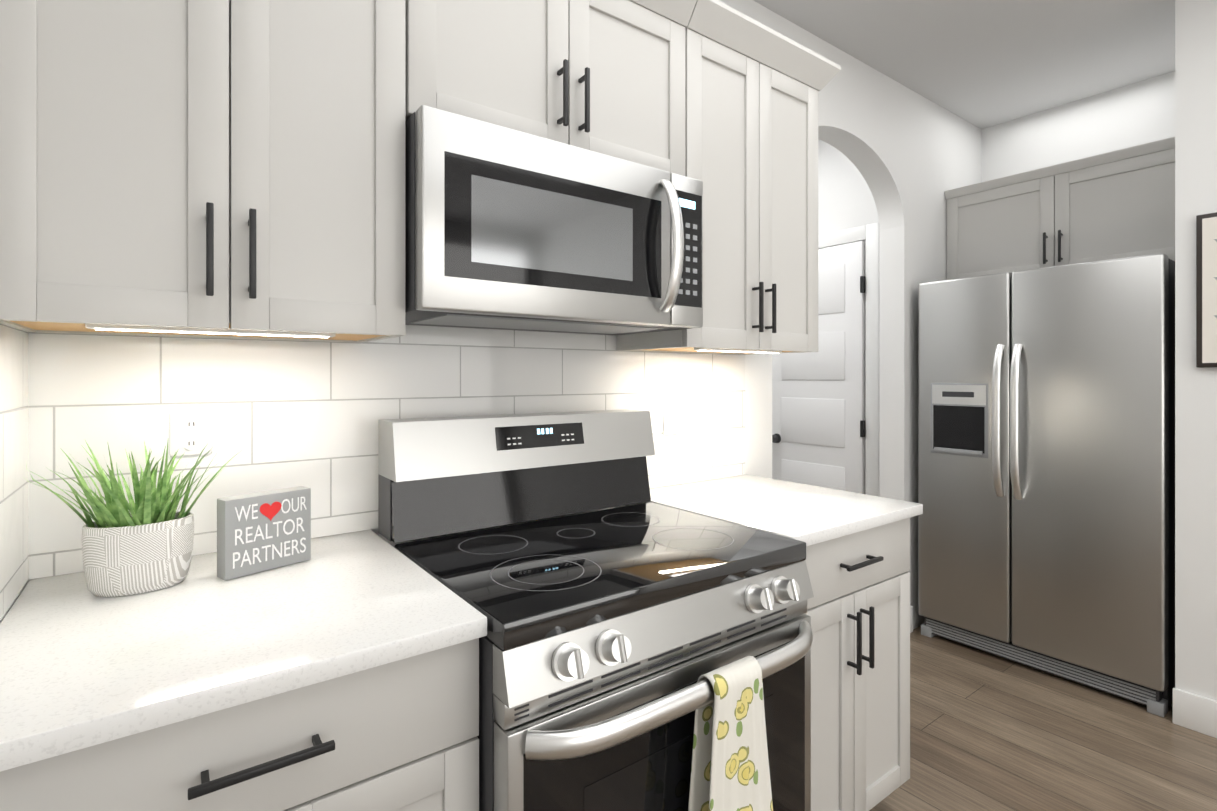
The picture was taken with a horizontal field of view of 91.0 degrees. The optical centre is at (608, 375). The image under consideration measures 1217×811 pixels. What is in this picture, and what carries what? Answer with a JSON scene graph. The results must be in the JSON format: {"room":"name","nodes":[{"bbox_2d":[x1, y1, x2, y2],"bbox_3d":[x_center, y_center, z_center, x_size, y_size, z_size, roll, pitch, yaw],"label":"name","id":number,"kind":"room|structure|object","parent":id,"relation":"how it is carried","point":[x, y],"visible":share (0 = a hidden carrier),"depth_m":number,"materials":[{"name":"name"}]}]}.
{"room":"kitchen","nodes":[
{"label":"kitchen","id":0,"kind":"room"},
{"bbox_2d":[0,589,22,622],"bbox_3d":[0.272,-0.080,-0.824,0.120,2.740,4.700,0,0,-36],"label":"wall","id":1,"kind":"structure","parent":0,"point":[10,606],"depth_m":1.01,"materials":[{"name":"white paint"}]},
{"bbox_2d":[0,324,28,620],"bbox_3d":[-0.877,0.147,0.838,0.008,0.454,0.659,0,0,-36],"label":"wall tile","id":2,"kind":"structure","parent":1,"relation":"attached to","point":[14,460],"depth_m":0.99,"materials":[{"name":"white tile"}]},
{"bbox_2d":[23,0,980,628],"bbox_3d":[0.520,-0.080,2.363,4.310,2.740,0.130,0,0,-36],"label":"wall","id":3,"kind":"structure","parent":0,"point":[911,156],"depth_m":3.02,"materials":[{"name":"white paint"}]},
{"bbox_2d":[0,0,404,342],"bbox_3d":[-0.721,-0.555,1.122,0.594,0.960,0.370,0,0,-36],"label":"upper cabinet","id":4,"kind":"object","parent":3,"relation":"attached to","point":[232,169],"visible":1,"depth_m":0.99,"materials":[{"name":"grey paint"}]},
{"bbox_2d":[29,325,744,578],"bbox_3d":[-0.275,0.102,1.689,1.972,0.544,0.007,0,0,-36],"label":"tile backsplash","id":5,"kind":"structure","parent":3,"relation":"attached to","point":[292,413],"depth_m":1.39,"materials":[{"name":"white tile"}]},
{"bbox_2d":[170,411,211,456],"bbox_3d":[-0.866,0.120,1.242,0.072,0.090,0.007,0,0,-36],"label":"outlet","id":6,"kind":"object","parent":5,"relation":"attached to","point":[190,433],"visible":1,"depth_m":1.24,"materials":[{"name":"white plastic"}]},
{"bbox_2d":[663,400,678,434],"bbox_3d":[0.214,0.142,2.041,0.070,0.115,0.006,0,0,-36],"label":"light switch","id":7,"kind":"object","parent":5,"relation":"attached to","point":[670,417],"visible":1,"depth_m":2.04,"materials":[{"name":"white plastic"}]},
{"bbox_2d":[405,0,696,175],"bbox_3d":[-0.173,-0.780,1.527,0.762,0.510,0.370,0,0,-36],"label":"upper cabinet","id":8,"kind":"object","parent":3,"relation":"attached to","point":[606,77],"visible":0.62,"depth_m":1.41,"materials":[{"name":"grey paint"}]},
{"bbox_2d":[405,105,702,334],"bbox_3d":[-0.148,-0.322,1.493,0.756,0.393,0.451,0,0,-36],"label":"microwave","id":9,"kind":"object","parent":8,"relation":"attached to","point":[508,229],"visible":0.96,"depth_m":1.30,"materials":[{"name":"grey metal"}]},
{"bbox_2d":[616,0,840,354],"bbox_3d":[0.401,-0.555,1.952,0.661,0.960,0.370,0,0,-36],"label":"upper cabinet","id":10,"kind":"object","parent":3,"relation":"attached to","point":[753,87],"visible":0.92,"depth_m":1.81,"materials":[{"name":"grey paint"}]},
{"bbox_2d":[910,605,912,632],"bbox_3d":[1.509,1.225,3.004,0.059,0.130,0.016,0,0,-36],"label":"baseboard","id":11,"kind":"structure","parent":3,"relation":"attached to","point":[911,619],"depth_m":3.00,"materials":[{"name":"white paint"}]},
{"bbox_2d":[818,139,878,493],"bbox_3d":[1.162,-0.080,3.740,0.120,2.740,1.320,0,0,-36],"label":"wall","id":12,"kind":"structure","parent":0,"point":[845,199],"depth_m":3.41,"materials":[{"name":"white paint"}]},
{"bbox_2d":[772,241,864,493],"bbox_3d":[1.194,0.269,3.520,0.086,2.018,0.642,0,0,-36],"label":"pantry door","id":13,"kind":"structure","parent":12,"relation":"in","point":[818,418],"depth_m":3.43,"materials":[{"name":"white wood"}]},
{"bbox_2d":[818,222,878,496],"bbox_3d":[1.220,0.233,3.543,0.019,2.115,0.805,0,0,-36],"label":"door frame","id":14,"kind":"structure","parent":12,"relation":"attached to","point":[869,233],"depth_m":3.25,"materials":[{"name":"white paint"}]},
{"bbox_2d":[753,0,1174,128],"bbox_3d":[1.477,-1.480,1.062,4.700,0.060,6.500,0,0,-36],"label":"ceiling","id":15,"kind":"structure","parent":0,"point":[981,64],"depth_m":2.62,"materials":[{"name":"white paint"}]},
{"bbox_2d":[869,626,1216,810],"bbox_3d":[1.477,1.320,1.062,4.700,0.060,6.500,0,0,-36],"label":"floor","id":16,"kind":"structure","parent":0,"point":[990,732],"depth_m":2.08,"materials":[{"name":"brown wood"}]},
{"bbox_2d":[0,530,486,810],"bbox_3d":[-0.625,0.833,1.013,0.606,0.915,0.672,0,0,-36],"label":"base cabinet","id":17,"kind":"object","parent":16,"relation":"on","point":[338,672],"visible":1,"depth_m":0.83,"materials":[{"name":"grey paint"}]},
{"bbox_2d":[24,440,241,596],"bbox_3d":[-0.820,0.241,1.057,0.312,0.265,0.325,0,0,-36],"label":"potted plant","id":18,"kind":"object","parent":17,"relation":"on","point":[145,545],"visible":1,"depth_m":1.02,"materials":[{"name":"ceramic"}]},
{"bbox_2d":[217,486,310,579],"bbox_3d":[-0.667,0.301,1.165,0.040,0.146,0.158,0,0,37],"label":"block sign","id":19,"kind":"object","parent":17,"relation":"on","point":[257,532],"visible":1,"depth_m":1.14,"materials":[{"name":"grey wood"}]},
{"bbox_2d":[378,409,813,810],"bbox_3d":[-0.020,0.698,1.350,0.756,1.185,0.760,0,0,-36],"label":"range","id":20,"kind":"object","parent":16,"relation":"on","point":[650,656],"visible":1,"depth_m":1.15,"materials":[{"name":"grey metal"}]},
{"bbox_2d":[688,656,772,810],"bbox_3d":[0.225,0.811,1.095,0.191,0.558,0.058,0,0,-36],"label":"towel","id":21,"kind":"object","parent":20,"relation":"hanging from","point":[730,771],"depth_m":1.08,"materials":[{"name":"white fabric"}]},
{"bbox_2d":[620,474,922,810],"bbox_3d":[0.481,0.833,1.832,0.611,0.915,0.672,0,0,-36],"label":"base cabinet","id":22,"kind":"object","parent":16,"relation":"on","point":[857,560],"visible":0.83,"depth_m":1.62,"materials":[{"name":"grey paint"}]},
{"bbox_2d":[918,253,1174,716],"bbox_3d":[2.104,0.414,2.825,0.864,1.752,0.915,0,0,-36],"label":"fridge","id":23,"kind":"object","parent":16,"relation":"on","point":[1046,464],"visible":0.98,"depth_m":2.51,"materials":[{"name":"grey metal"}]},
{"bbox_2d":[981,71,1174,181],"bbox_3d":[2.537,-0.080,3.159,0.120,2.740,0.990,0,0,-36],"label":"wall","id":24,"kind":"structure","parent":0,"point":[1135,114],"depth_m":3.13,"materials":[{"name":"white paint"}]},
{"bbox_2d":[945,137,1174,279],"bbox_3d":[2.289,-0.743,2.976,0.477,0.515,0.984,0,0,-36],"label":"upper cabinet","id":25,"kind":"object","parent":24,"relation":"attached to","point":[1117,204],"visible":0.6,"depth_m":2.81,"materials":[{"name":"grey paint"}]},
{"bbox_2d":[1175,0,1216,700],"bbox_3d":[3.597,-0.080,1.020,0.960,2.740,3.710,0,0,-36],"label":"wall","id":26,"kind":"structure","parent":0,"point":[1195,386],"depth_m":2.19,"materials":[{"name":"white paint"}]},
{"bbox_2d":[1173,688,1216,737],"bbox_3d":[3.204,1.225,0.732,0.016,0.130,3.715,0,0,-36],"label":"baseboard return","id":27,"kind":"object","parent":26,"relation":"attached to","point":[1194,712],"visible":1,"depth_m":2.17,"materials":[{"name":"white paint"}]},
{"bbox_2d":[1196,212,1216,367],"bbox_3d":[2.258,-0.305,2.001,0.024,0.550,0.420,0,0,-36],"label":"picture frame","id":28,"kind":"object","parent":26,"relation":"attached to","point":[1206,290],"visible":0.94,"depth_m":2.14,"materials":[{"name":"grey"}]}
]}

